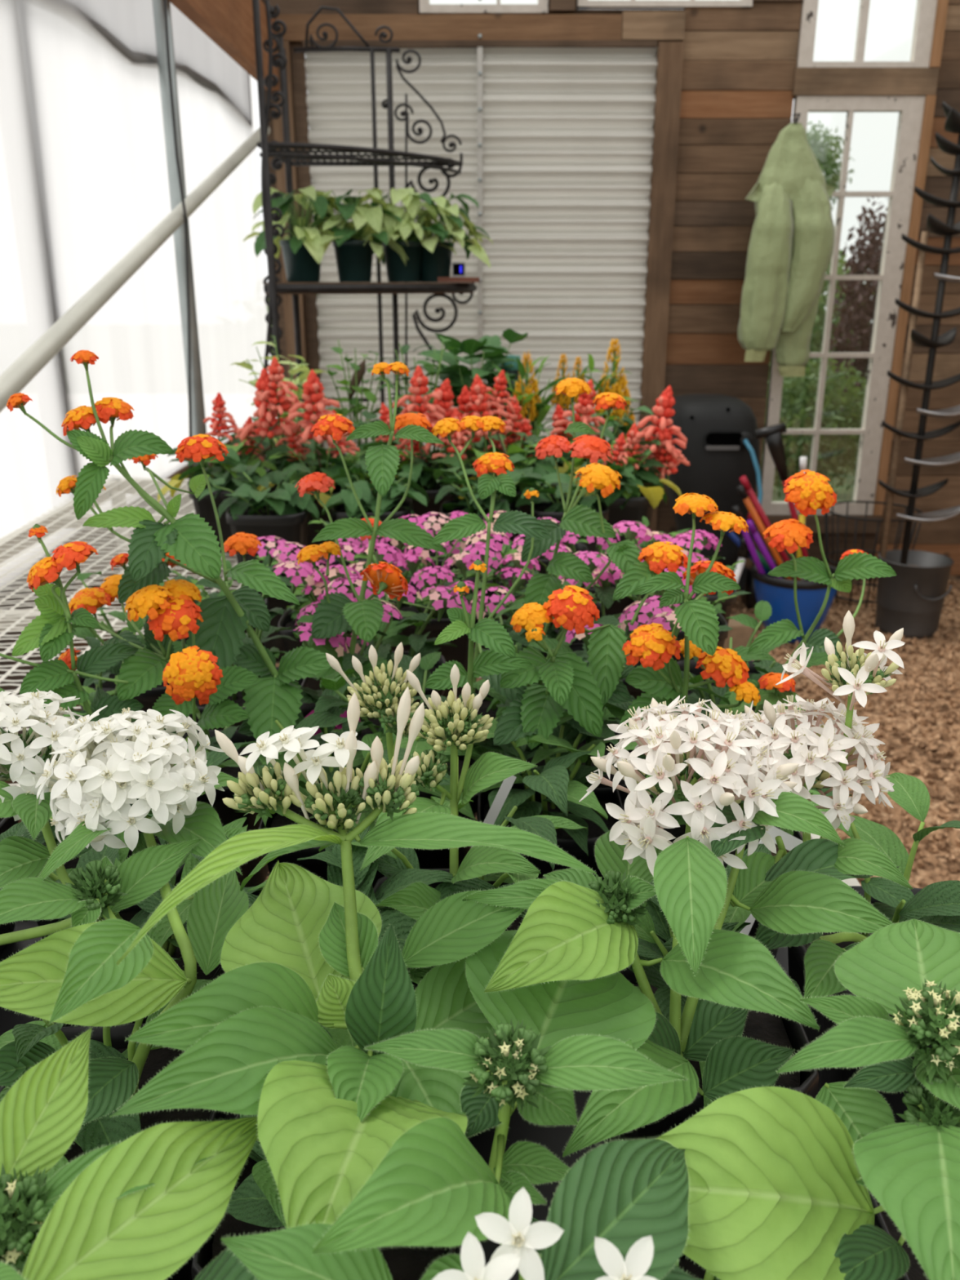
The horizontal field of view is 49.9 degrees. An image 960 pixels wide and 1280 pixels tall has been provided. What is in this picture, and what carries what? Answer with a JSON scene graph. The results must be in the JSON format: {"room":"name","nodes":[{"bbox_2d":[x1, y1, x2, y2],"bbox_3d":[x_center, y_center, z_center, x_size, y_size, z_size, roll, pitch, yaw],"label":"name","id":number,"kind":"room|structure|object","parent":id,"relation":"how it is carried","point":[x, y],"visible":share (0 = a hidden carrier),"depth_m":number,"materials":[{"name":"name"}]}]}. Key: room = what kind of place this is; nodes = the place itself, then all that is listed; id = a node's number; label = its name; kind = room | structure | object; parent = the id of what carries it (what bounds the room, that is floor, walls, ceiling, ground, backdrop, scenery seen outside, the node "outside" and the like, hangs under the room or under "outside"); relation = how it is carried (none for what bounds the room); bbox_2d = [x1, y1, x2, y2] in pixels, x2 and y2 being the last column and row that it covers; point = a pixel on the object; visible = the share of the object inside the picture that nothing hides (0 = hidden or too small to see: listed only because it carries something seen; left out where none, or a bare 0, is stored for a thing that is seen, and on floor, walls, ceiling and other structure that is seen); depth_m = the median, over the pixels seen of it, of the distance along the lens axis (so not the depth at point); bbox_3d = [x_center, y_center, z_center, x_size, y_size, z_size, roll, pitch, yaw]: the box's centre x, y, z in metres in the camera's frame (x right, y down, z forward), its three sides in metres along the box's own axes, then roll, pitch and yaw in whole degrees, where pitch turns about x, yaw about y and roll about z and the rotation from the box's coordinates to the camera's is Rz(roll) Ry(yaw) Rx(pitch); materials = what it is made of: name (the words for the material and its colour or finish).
{"room":"greenhouse","nodes":[
{"label":"greenhouse","id":0,"kind":"room"},
{"bbox_2d":[0,0,279,734],"bbox_3d":[-0.915,-0.829,1.640,0.198,3.200,6.642,0,19,0],"label":"wall","id":1,"kind":"structure","parent":0,"point":[129,138],"depth_m":2.69,"materials":[{"name":"white plastic"}]},
{"bbox_2d":[0,426,265,822],"bbox_3d":[-0.957,0.361,1.869,0.036,0.800,6.300,0,19,0],"label":"baseboard","id":2,"kind":"structure","parent":1,"relation":"attached to","point":[185,468],"depth_m":2.55,"materials":[{"name":"grey metal"}]},
{"bbox_2d":[271,324,867,501],"bbox_3d":[0.000,-3.253,13.687,60.000,0.001,52.000,0,19,0],"label":"ground","id":3,"kind":"structure","parent":0,"point":[842,495],"depth_m":7.42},
{"bbox_2d":[760,350,866,497],"bbox_3d":[1.995,-1.262,6.329,0.936,1.010,0.977,3,19,7],"label":"shrub","id":4,"kind":"object","parent":3,"relation":"on","point":[799,391],"visible":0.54,"depth_m":6.09,"materials":[{"name":"green plant"}]},
{"bbox_2d":[767,248,874,408],"bbox_3d":[3.107,-3.014,10.160,1.954,1.826,1.872,10,21,26],"label":"shrub","id":5,"kind":"object","parent":3,"relation":"on","point":[817,335],"visible":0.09,"depth_m":9.57,"materials":[{"name":"green plant"}]},
{"bbox_2d":[806,119,854,210],"bbox_3d":[3.753,-4.429,12.237,1.071,3.148,1.046,0,19,0],"label":"tree","id":6,"kind":"object","parent":3,"relation":"on","point":[827,162],"visible":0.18,"depth_m":11.64,"materials":[{"name":"green plant"}]},
{"bbox_2d":[826,196,888,455],"bbox_3d":[2.947,-2.360,7.966,0.540,2.017,0.534,0,19,0],"label":"tree","id":7,"kind":"object","parent":3,"relation":"on","point":[864,313],"visible":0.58,"depth_m":7.81,"materials":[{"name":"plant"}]},
{"bbox_2d":[261,0,959,581],"bbox_3d":[1.235,-1.799,4.458,4.330,3.200,0.119,0,19,0],"label":"wall","id":8,"kind":"structure","parent":0,"point":[612,158],"depth_m":4.39,"materials":[{"name":"brown wood"}]},
{"bbox_2d":[419,0,548,13],"bbox_3d":[0.015,-2.772,4.117,0.520,0.478,0.045,0,19,0],"label":"window","id":9,"kind":"structure","parent":8,"relation":"in","point":[425,7],"depth_m":4.17,"materials":[{"name":"white paint"}]},
{"bbox_2d":[577,0,752,8],"bbox_3d":[0.748,-2.783,4.113,0.705,0.456,0.045,0,19,0],"label":"window","id":10,"kind":"structure","parent":8,"relation":"in","point":[581,4],"depth_m":4.17,"materials":[{"name":"white paint"}]},
{"bbox_2d":[737,122,835,376],"bbox_3d":[1.274,-1.609,4.300,0.386,0.994,0.192,0,19,0],"label":"jacket","id":11,"kind":"object","parent":8,"relation":"hanging from","point":[790,251],"visible":1,"depth_m":4.24,"materials":[{"name":"green fabric"}]},
{"bbox_2d":[760,95,925,515],"bbox_3d":[1.580,-1.428,4.580,0.530,1.763,0.045,0,19,0],"label":"window","id":12,"kind":"structure","parent":8,"relation":"in","point":[910,108],"depth_m":4.54,"materials":[{"name":"white paint"}]},
{"bbox_2d":[796,0,937,67],"bbox_3d":[1.575,-2.650,4.159,0.539,0.612,0.045,0,19,0],"label":"window","id":13,"kind":"structure","parent":8,"relation":"in","point":[926,10],"depth_m":4.21,"materials":[{"name":"white paint"}]},
{"bbox_2d":[872,0,948,515],"bbox_3d":[1.865,-1.765,4.458,0.040,2.480,0.060,0,19,0],"label":"trim","id":14,"kind":"structure","parent":8,"relation":"attached to","point":[942,5],"depth_m":4.46,"materials":[{"name":"brown wood"}]},
{"bbox_2d":[264,581,959,888],"bbox_3d":[1.235,0.739,2.000,4.330,0.001,6.300,0,19,0],"label":"floor","id":15,"kind":"structure","parent":0,"point":[902,725],"depth_m":3.44,"materials":[{"name":"brown wood"}]},
{"bbox_2d":[252,0,476,447],"bbox_3d":[-0.400,-1.111,3.827,0.777,2.310,0.662,0,19,0],"label":"rack","id":16,"kind":"object","parent":15,"relation":"on","point":[272,289],"visible":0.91,"depth_m":3.70,"materials":[{"name":"metal"}]},
{"bbox_2d":[243,186,362,282],"bbox_3d":[-0.621,-1.467,3.741,0.434,0.318,0.370,-9,21,-24],"label":"plant","id":17,"kind":"object","parent":16,"relation":"on","point":[303,254],"visible":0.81,"depth_m":3.67,"materials":[{"name":"green plant"}]},
{"bbox_2d":[306,186,408,282],"bbox_3d":[-0.454,-1.482,3.779,0.382,0.322,0.407,0,19,0],"label":"plant","id":18,"kind":"object","parent":16,"relation":"on","point":[353,259],"visible":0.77,"depth_m":3.73,"materials":[{"name":"green plant"}]},
{"bbox_2d":[346,187,466,282],"bbox_3d":[-0.292,-1.514,3.865,0.474,0.326,0.353,0,19,0],"label":"plant","id":19,"kind":"object","parent":16,"relation":"on","point":[397,271],"visible":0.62,"depth_m":3.80,"materials":[{"name":"green plant"}]},
{"bbox_2d":[378,192,493,282],"bbox_3d":[-0.159,-1.528,3.912,0.426,0.323,0.351,9,21,26],"label":"plant","id":20,"kind":"object","parent":16,"relation":"on","point":[436,258],"visible":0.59,"depth_m":3.88,"materials":[{"name":"green plant"}]},
{"bbox_2d":[0,475,860,885],"bbox_3d":[-0.307,0.426,1.511,1.235,0.911,2.600,0,19,0],"label":"bench","id":21,"kind":"object","parent":15,"relation":"on","point":[64,517],"visible":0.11,"depth_m":1.90,"materials":[{"name":"white metal"}]},
{"bbox_2d":[0,524,143,764],"bbox_3d":[-0.299,0.050,0.776,0.112,0.301,0.222,-4,19,-11],"label":"plant","id":22,"kind":"object","parent":21,"relation":"on","point":[51,631],"visible":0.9,"depth_m":0.67,"materials":[{"name":"green plant"}]},
{"bbox_2d":[63,571,188,728],"bbox_3d":[-0.334,0.034,1.004,0.148,0.182,0.160,0,19,0],"label":"plant","id":23,"kind":"object","parent":21,"relation":"on","point":[148,699],"visible":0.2,"depth_m":0.97,"materials":[{"name":"green plant"}]},
{"bbox_2d":[0,889,262,1119],"bbox_3d":[-0.328,0.301,0.490,0.409,0.018,0.634,0,19,0],"label":"tray","id":24,"kind":"object","parent":21,"relation":"on","point":[9,1019],"visible":0.02,"depth_m":0.68,"materials":[{"name":"black plastic"}]},
{"bbox_2d":[0,687,19,953],"bbox_3d":[-0.376,0.127,0.704,0.152,0.202,0.143,11,22,28],"label":"plant","id":25,"kind":"object","parent":24,"relation":"on","point":[6,824],"visible":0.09,"depth_m":0.73,"materials":[{"name":"green plant"}]},
{"bbox_2d":[0,688,92,945],"bbox_3d":[-0.294,0.148,0.538,0.235,0.269,0.136,0,19,0],"label":"plant","id":26,"kind":"object","parent":24,"relation":"on","point":[20,857],"visible":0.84,"depth_m":0.48,"materials":[{"name":"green plant"}]},
{"bbox_2d":[0,685,208,938],"bbox_3d":[-0.246,0.139,0.674,0.136,0.197,0.151,0,19,0],"label":"plant","id":27,"kind":"object","parent":24,"relation":"on","point":[100,693],"visible":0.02,"depth_m":0.67,"materials":[{"name":"green plant"}]},
{"bbox_2d":[0,1026,212,1275],"bbox_3d":[-0.190,0.237,0.357,0.174,0.219,0.147,-12,22,-31],"label":"plant","id":28,"kind":"object","parent":24,"relation":"on","point":[53,1093],"visible":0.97,"depth_m":0.32,"materials":[{"name":"green plant"}]},
{"bbox_2d":[0,705,249,1279],"bbox_3d":[-0.164,0.179,0.454,0.119,0.267,0.191,0,19,0],"label":"plant","id":29,"kind":"object","parent":24,"relation":"on","point":[73,975],"visible":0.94,"depth_m":0.44,"materials":[{"name":"green plant"}]},
{"bbox_2d":[0,742,263,1026],"bbox_3d":[-0.193,0.178,0.595,0.161,0.175,0.185,-7,20,-18],"label":"plant","id":30,"kind":"object","parent":24,"relation":"on","point":[138,914],"visible":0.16,"depth_m":0.56,"materials":[{"name":"green plant"}]},
{"bbox_2d":[68,552,307,751],"bbox_3d":[-0.231,0.053,0.831,0.149,0.259,0.337,0,19,0],"label":"plant","id":31,"kind":"object","parent":21,"relation":"on","point":[190,673],"visible":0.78,"depth_m":0.71,"materials":[{"name":"green plant"}]},
{"bbox_2d":[6,350,407,756],"bbox_3d":[-0.191,-0.012,0.793,0.261,0.407,0.200,0,19,0],"label":"plant","id":32,"kind":"object","parent":21,"relation":"on","point":[276,695],"visible":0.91,"depth_m":0.73,"materials":[{"name":"green plant"}]},
{"bbox_2d":[170,560,273,646],"bbox_3d":[-0.305,-0.012,1.201,0.134,0.141,0.129,0,19,0],"label":"plant","id":33,"kind":"object","parent":21,"relation":"on","point":[190,579],"visible":0.12,"depth_m":1.18,"materials":[{"name":"green plant"}]},
{"bbox_2d":[157,356,303,555],"bbox_3d":[-0.435,-0.320,1.791,0.256,0.338,0.221,-6,20,-16],"label":"plant","id":34,"kind":"object","parent":21,"relation":"on","point":[269,397],"visible":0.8,"depth_m":1.76,"materials":[{"name":"green plant"}]},
{"bbox_2d":[198,460,331,564],"bbox_3d":[-0.331,-0.184,1.633,0.160,0.184,0.184,7,20,18],"label":"plant","id":35,"kind":"object","parent":21,"relation":"on","point":[282,513],"visible":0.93,"depth_m":1.58,"materials":[{"name":"green plant"}]},
{"bbox_2d":[173,709,360,887],"bbox_3d":[-0.177,0.121,0.819,0.171,0.137,0.104,0,19,0],"label":"flower plant","id":36,"kind":"object","parent":21,"relation":"on","point":[227,815],"visible":0.08,"depth_m":0.80,"materials":[{"name":"green plant"}]},
{"bbox_2d":[230,335,328,464],"bbox_3d":[-0.396,-0.457,2.173,0.192,0.350,0.158,7,20,18],"label":"plant","id":37,"kind":"object","parent":21,"relation":"on","point":[300,380],"visible":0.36,"depth_m":2.13,"materials":[{"name":"green plant"}]},
{"bbox_2d":[239,408,338,493],"bbox_3d":[-0.355,-0.318,1.960,0.150,0.225,0.186,14,23,35],"label":"plant","id":38,"kind":"object","parent":21,"relation":"on","point":[280,464],"visible":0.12,"depth_m":1.92,"materials":[{"name":"green plant"}]},
{"bbox_2d":[253,541,328,662],"bbox_3d":[-0.240,-0.050,1.315,0.104,0.138,0.104,0,19,0],"label":"plant","id":39,"kind":"object","parent":21,"relation":"on","point":[273,602],"visible":0.11,"depth_m":1.28,"materials":[{"name":"green plant"}]},
{"bbox_2d":[259,368,386,546],"bbox_3d":[-0.282,-0.305,1.777,0.249,0.319,0.204,-7,20,-19],"label":"plant","id":40,"kind":"object","parent":21,"relation":"on","point":[313,385],"visible":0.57,"depth_m":1.74,"materials":[{"name":"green plant"}]},
{"bbox_2d":[223,361,471,732],"bbox_3d":[-0.110,-0.037,0.887,0.211,0.393,0.266,0,19,0],"label":"plant","id":41,"kind":"object","parent":21,"relation":"on","point":[335,614],"visible":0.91,"depth_m":0.80,"materials":[{"name":"green plant"}]},
{"bbox_2d":[324,339,394,464],"bbox_3d":[-0.260,-0.463,2.201,0.150,0.343,0.205,-8,20,-21],"label":"plant","id":42,"kind":"object","parent":21,"relation":"on","point":[359,370],"visible":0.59,"depth_m":2.16,"materials":[{"name":"green plant"}]},
{"bbox_2d":[257,535,470,690],"bbox_3d":[-0.126,0.008,1.034,0.169,0.212,0.419,-6,20,-17],"label":"plant","id":43,"kind":"object","parent":21,"relation":"on","point":[338,582],"visible":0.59,"depth_m":0.94,"materials":[{"name":"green plant"}]},
{"bbox_2d":[320,459,429,568],"bbox_3d":[-0.167,-0.189,1.651,0.171,0.183,0.184,0,19,0],"label":"plant","id":44,"kind":"object","parent":21,"relation":"on","point":[345,505],"visible":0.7,"depth_m":1.60,"materials":[{"name":"green plant"}]},
{"bbox_2d":[337,535,453,651],"bbox_3d":[-0.120,-0.063,1.287,0.129,0.181,0.156,11,22,29],"label":"plant","id":45,"kind":"object","parent":21,"relation":"on","point":[406,574],"visible":0.2,"depth_m":1.28,"materials":[{"name":"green plant"}]},
{"bbox_2d":[314,651,506,868],"bbox_3d":[-0.049,0.099,0.787,0.136,0.200,0.135,0,19,0],"label":"plant","id":46,"kind":"object","parent":21,"relation":"on","point":[427,858],"visible":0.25,"depth_m":0.76,"materials":[{"name":"green plant"}]},
{"bbox_2d":[360,365,475,553],"bbox_3d":[-0.098,-0.309,1.783,0.209,0.324,0.232,-5,20,-14],"label":"plant","id":47,"kind":"object","parent":21,"relation":"on","point":[424,468],"visible":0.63,"depth_m":1.76,"materials":[{"name":"green plant"}]},
{"bbox_2d":[378,336,461,477],"bbox_3d":[-0.127,-0.459,2.179,0.176,0.349,0.182,0,19,0],"label":"plant","id":48,"kind":"object","parent":21,"relation":"on","point":[429,367],"visible":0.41,"depth_m":2.13,"materials":[{"name":"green plant"}]},
{"bbox_2d":[380,511,510,697],"bbox_3d":[-0.047,-0.025,1.129,0.157,0.213,0.272,0,19,0],"label":"plant","id":49,"kind":"object","parent":21,"relation":"on","point":[422,580],"visible":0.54,"depth_m":1.14,"materials":[{"name":"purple plant"}]},
{"bbox_2d":[417,328,528,455],"bbox_3d":[-0.016,-0.519,2.338,0.251,0.360,0.258,0,19,0],"label":"plant","id":50,"kind":"object","parent":21,"relation":"on","point":[459,376],"visible":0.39,"depth_m":2.30,"materials":[{"name":"green plant"}]},
{"bbox_2d":[432,466,537,552],"bbox_3d":[0.007,-0.179,1.634,0.166,0.175,0.177,0,19,0],"label":"plant","id":51,"kind":"object","parent":21,"relation":"on","point":[507,503],"visible":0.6,"depth_m":1.62,"materials":[{"name":"green plant"}]},
{"bbox_2d":[453,523,535,653],"bbox_3d":[0.027,-0.073,1.318,0.134,0.179,0.114,0,19,0],"label":"plant","id":52,"kind":"object","parent":21,"relation":"on","point":[495,579],"visible":0.11,"depth_m":1.32,"materials":[{"name":"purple plant"}]},
{"bbox_2d":[431,369,569,555],"bbox_3d":[0.037,-0.301,1.775,0.233,0.314,0.229,2,19,6],"label":"plant","id":53,"kind":"object","parent":21,"relation":"on","point":[477,394],"visible":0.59,"depth_m":1.75,"materials":[{"name":"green plant"}]},
{"bbox_2d":[425,415,589,819],"bbox_3d":[0.011,0.011,0.808,0.126,0.353,0.305,6,20,18],"label":"plant","id":54,"kind":"object","parent":21,"relation":"on","point":[500,657],"visible":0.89,"depth_m":0.77,"materials":[{"name":"green plant"}]},
{"bbox_2d":[495,355,524,445],"bbox_3d":[0.068,-0.504,2.386,0.096,0.300,0.096,0,19,0],"label":"bottle","id":55,"kind":"object","parent":21,"relation":"on","point":[509,370],"visible":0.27,"depth_m":2.33,"materials":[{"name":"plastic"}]},
{"bbox_2d":[486,351,576,457],"bbox_3d":[0.106,-0.449,2.191,0.192,0.322,0.159,0,19,0],"label":"plant","id":56,"kind":"object","parent":21,"relation":"on","point":[532,411],"visible":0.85,"depth_m":2.16,"materials":[{"name":"green plant"}]},
{"bbox_2d":[467,510,623,657],"bbox_3d":[0.071,-0.014,1.099,0.166,0.211,0.276,0,19,0],"label":"plant","id":57,"kind":"object","parent":21,"relation":"on","point":[569,540],"visible":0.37,"depth_m":1.04,"materials":[{"name":"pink plant"}]},
{"bbox_2d":[484,378,613,497],"bbox_3d":[0.130,-0.334,1.911,0.246,0.286,0.263,-8,21,-22],"label":"plant","id":58,"kind":"object","parent":21,"relation":"on","point":[584,407],"visible":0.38,"depth_m":1.90,"materials":[{"name":"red plant"}]},
{"bbox_2d":[487,585,639,810],"bbox_3d":[0.066,0.073,0.773,0.135,0.259,0.176,0,19,0],"label":"plant","id":59,"kind":"object","parent":21,"relation":"on","point":[581,686],"visible":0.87,"depth_m":0.69,"materials":[{"name":"green plant"}]},
{"bbox_2d":[506,461,638,552],"bbox_3d":[0.143,-0.192,1.665,0.218,0.178,0.175,0,19,0],"label":"plant","id":60,"kind":"object","parent":21,"relation":"on","point":[545,506],"visible":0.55,"depth_m":1.62,"materials":[{"name":"green plant"}]},
{"bbox_2d":[520,377,653,755],"bbox_3d":[0.107,-0.044,0.933,0.126,0.375,0.265,7,20,19],"label":"plant","id":61,"kind":"object","parent":21,"relation":"on","point":[581,520],"visible":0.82,"depth_m":0.84,"materials":[{"name":"green plant"}]},
{"bbox_2d":[543,337,653,443],"bbox_3d":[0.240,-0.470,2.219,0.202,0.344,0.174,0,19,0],"label":"plant","id":62,"kind":"object","parent":21,"relation":"on","point":[603,385],"visible":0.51,"depth_m":2.18,"materials":[{"name":"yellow plant"}]},
{"bbox_2d":[564,525,638,634],"bbox_3d":[0.160,-0.067,1.300,0.125,0.181,0.127,0,19,0],"label":"plant","id":63,"kind":"object","parent":21,"relation":"on","point":[616,607],"visible":0.1,"depth_m":1.27,"materials":[{"name":"green plant"}]},
{"bbox_2d":[459,946,788,1279],"bbox_3d":[0.085,0.301,0.490,0.414,0.018,0.634,0,19,0],"label":"tray","id":64,"kind":"object","parent":21,"relation":"on","point":[554,1139],"visible":0.02,"depth_m":0.57,"materials":[{"name":"black plastic"}]},
{"bbox_2d":[0,1115,392,1279],"bbox_3d":[-0.108,0.272,0.271,0.132,0.209,0.227,7,20,21],"label":"plant","id":65,"kind":"object","parent":64,"relation":"on","point":[150,1233],"visible":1,"depth_m":0.30,"materials":[{"name":"green plant"}]},
{"bbox_2d":[217,642,481,888],"bbox_3d":[-0.099,0.097,0.716,0.193,0.250,0.157,9,21,23],"label":"plant","id":66,"kind":"object","parent":64,"relation":"on","point":[391,687],"visible":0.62,"depth_m":0.68,"materials":[{"name":"green plant"}]},
{"bbox_2d":[109,686,595,1279],"bbox_3d":[-0.062,0.181,0.402,0.167,0.296,0.181,10,22,27],"label":"plant","id":67,"kind":"object","parent":64,"relation":"on","point":[280,1037],"visible":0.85,"depth_m":0.39,"materials":[{"name":"green plant"}]},
{"bbox_2d":[247,825,525,990],"bbox_3d":[-0.053,0.200,0.550,0.158,0.164,0.132,0,19,0],"label":"plant","id":68,"kind":"object","parent":64,"relation":"on","point":[402,924],"visible":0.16,"depth_m":0.55,"materials":[{"name":"green plant"}]},
{"bbox_2d":[318,663,586,987],"bbox_3d":[-0.014,0.141,0.577,0.162,0.257,0.178,0,19,0],"label":"plant","id":69,"kind":"object","parent":64,"relation":"on","point":[482,868],"visible":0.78,"depth_m":0.55,"materials":[{"name":"green plant"}]},
{"bbox_2d":[471,775,516,848],"bbox_3d":[-0.004,0.128,0.617,0.066,0.088,0.004,-16,25,-39],"label":"plant label","id":70,"kind":"object","parent":69,"relation":"in","point":[508,783],"visible":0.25,"depth_m":0.62,"materials":[{"name":"grey plastic"}]},
{"bbox_2d":[311,880,720,1279],"bbox_3d":[0.044,0.226,0.387,0.183,0.220,0.187,0,19,0],"label":"plant","id":71,"kind":"object","parent":64,"relation":"on","point":[560,1007],"visible":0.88,"depth_m":0.34,"materials":[{"name":"green plant"}]},
{"bbox_2d":[447,708,624,880],"bbox_3d":[0.062,0.126,0.732,0.142,0.184,0.176,-10,22,-28],"label":"plant","id":72,"kind":"object","parent":64,"relation":"on","point":[565,784],"visible":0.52,"depth_m":0.70,"materials":[{"name":"green plant"}]},
{"bbox_2d":[421,1137,697,1279],"bbox_3d":[0.027,0.271,0.254,0.186,0.222,0.147,-14,24,-36],"label":"plant","id":73,"kind":"object","parent":64,"relation":"on","point":[620,1212],"visible":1,"depth_m":0.29,"materials":[{"name":"green plant"}]},
{"bbox_2d":[462,695,893,1156],"bbox_3d":[0.089,0.167,0.479,0.206,0.272,0.193,-7,20,-19],"label":"plant","id":74,"kind":"object","parent":64,"relation":"on","point":[729,1016],"visible":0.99,"depth_m":0.43,"materials":[{"name":"green plant"}]},
{"bbox_2d":[603,682,852,959],"bbox_3d":[0.166,0.131,0.718,0.159,0.186,0.164,-3,19,-10],"label":"plant","id":75,"kind":"object","parent":64,"relation":"on","point":[618,710],"visible":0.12,"depth_m":0.72,"materials":[{"name":"green plant"}]},
{"bbox_2d":[653,918,959,1279],"bbox_3d":[0.154,0.228,0.374,0.252,0.225,0.136,-5,20,-15],"label":"plant","id":76,"kind":"object","parent":64,"relation":"on","point":[785,1184],"visible":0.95,"depth_m":0.33,"materials":[{"name":"green plant"}]},
{"bbox_2d":[724,610,959,1123],"bbox_3d":[0.201,0.135,0.527,0.170,0.302,0.212,0,19,0],"label":"plant","id":77,"kind":"object","parent":64,"relation":"on","point":[820,751],"visible":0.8,"depth_m":0.50,"materials":[{"name":"green plant"}]},
{"bbox_2d":[739,826,803,935],"bbox_3d":[0.166,0.160,0.619,0.074,0.094,0.018,-16,25,-39],"label":"plant label","id":78,"kind":"object","parent":77,"relation":"in","point":[790,842],"visible":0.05,"depth_m":0.62,"materials":[{"name":"white plastic"}]},
{"bbox_2d":[565,385,689,559],"bbox_3d":[0.254,-0.277,1.740,0.205,0.291,0.224,0,19,0],"label":"plant","id":79,"kind":"object","parent":21,"relation":"on","point":[623,504],"visible":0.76,"depth_m":1.71,"materials":[{"name":"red plant"}]},
{"bbox_2d":[564,520,751,662],"bbox_3d":[0.164,0.011,1.022,0.164,0.213,0.417,7,20,20],"label":"plant","id":80,"kind":"object","parent":21,"relation":"on","point":[664,615],"visible":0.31,"depth_m":1.03,"materials":[{"name":"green plant"}]},
{"bbox_2d":[648,528,744,648],"bbox_3d":[0.260,-0.059,1.273,0.104,0.183,0.150,0,19,0],"label":"plant","id":81,"kind":"object","parent":21,"relation":"on","point":[726,606],"visible":0.13,"depth_m":1.23,"materials":[{"name":"green plant"}]},
{"bbox_2d":[611,493,837,778],"bbox_3d":[0.165,0.038,0.781,0.157,0.319,0.231,15,24,38],"label":"plant","id":82,"kind":"object","parent":21,"relation":"on","point":[662,679],"visible":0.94,"depth_m":0.68,"materials":[{"name":"green plant"}]},
{"bbox_2d":[676,469,896,715],"bbox_3d":[0.254,0.012,0.858,0.147,0.319,0.300,0,19,0],"label":"plant","id":83,"kind":"object","parent":21,"relation":"on","point":[810,491],"visible":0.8,"depth_m":0.78,"materials":[{"name":"green plant"}]},
{"bbox_2d":[664,393,759,608],"bbox_3d":[0.966,-0.570,4.394,0.480,0.915,0.480,0,19,0],"label":"hose reel","id":84,"kind":"object","parent":15,"relation":"on","point":[715,427],"visible":0.71,"depth_m":4.14,"materials":[{"name":"grey plastic"}]},
{"bbox_2d":[723,618,753,649],"bbox_3d":[0.983,-0.017,4.013,0.130,0.120,0.100,-4,19,-11],"label":"stone block","id":85,"kind":"object","parent":15,"relation":"on","point":[740,635],"visible":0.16,"depth_m":3.96,"materials":[{"name":"beige stone"}]},
{"bbox_2d":[751,559,836,644],"bbox_3d":[1.254,-0.143,4.128,0.342,0.283,0.342,0,19,0],"label":"planter pot","id":86,"kind":"object","parent":15,"relation":"on","point":[778,592],"visible":0.51,"depth_m":4.00,"materials":[{"name":"blue plastic"}]},
{"bbox_2d":[733,507,759,583],"bbox_3d":[1.023,-0.319,4.042,0.172,0.398,0.048,-12,22,-30],"label":"wand","id":87,"kind":"object","parent":86,"relation":"in","point":[743,553],"visible":0.44,"depth_m":4.03,"materials":[{"name":"white plastic"}]},
{"bbox_2d":[732,504,765,574],"bbox_3d":[1.078,-0.305,4.013,0.284,0.467,0.026,-9,21,-25],"label":"wand","id":88,"kind":"object","parent":86,"relation":"in","point":[735,508],"visible":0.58,"depth_m":3.97,"materials":[{"name":"purple plastic"}]},
{"bbox_2d":[746,519,782,578],"bbox_3d":[1.146,-0.285,4.037,0.298,0.404,0.026,-9,21,-23],"label":"wand","id":89,"kind":"object","parent":86,"relation":"in","point":[752,528],"visible":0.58,"depth_m":3.97,"materials":[{"name":"purple plastic"}]},
{"bbox_2d":[736,484,791,579],"bbox_3d":[1.142,-0.352,4.023,0.357,0.528,0.026,-5,20,-14],"label":"wand","id":90,"kind":"object","parent":86,"relation":"in","point":[740,489],"visible":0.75,"depth_m":3.96,"materials":[{"name":"plastic"}]},
{"bbox_2d":[739,475,799,580],"bbox_3d":[1.163,-0.375,4.030,0.368,0.549,0.026,-4,19,-12],"label":"wand","id":91,"kind":"object","parent":86,"relation":"in","point":[744,480],"visible":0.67,"depth_m":3.95,"materials":[{"name":"red plastic"}]},
{"bbox_2d":[754,422,808,556],"bbox_3d":[1.190,-0.448,3.925,0.371,0.754,0.062,-5,20,-14],"label":"wand","id":92,"kind":"object","parent":86,"relation":"in","point":[772,434],"visible":0.7,"depth_m":3.79,"materials":[{"name":"black plastic"}]},
{"bbox_2d":[729,580,959,886],"bbox_3d":[1.890,0.438,2.845,3.497,0.037,4.439,0,19,0],"label":"mulch","id":93,"kind":"object","parent":15,"relation":"on","point":[875,811],"visible":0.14,"depth_m":3.34,"materials":[{"name":"brown wood"}]},
{"bbox_2d":[824,500,923,608],"bbox_3d":[1.712,-0.376,4.556,0.410,0.405,0.410,0,19,0],"label":"wire basket","id":94,"kind":"object","parent":15,"relation":"on","point":[826,523],"visible":0.44,"depth_m":4.53,"materials":[{"name":"metal"}]},
{"bbox_2d":[875,549,953,639],"bbox_3d":[1.761,-0.187,4.219,0.283,0.306,0.283,0,19,0],"label":"metal bucket","id":95,"kind":"object","parent":15,"relation":"on","point":[913,600],"visible":0.92,"depth_m":4.13,"materials":[{"name":"grey metal"}]},
{"bbox_2d":[878,100,959,564],"bbox_3d":[1.750,-1.072,3.918,0.399,1.749,0.136,-3,19,-10],"label":"metal sculpture","id":96,"kind":"object","parent":95,"relation":"on","point":[934,225],"visible":0.98,"depth_m":3.92,"materials":[{"name":"black metal"}]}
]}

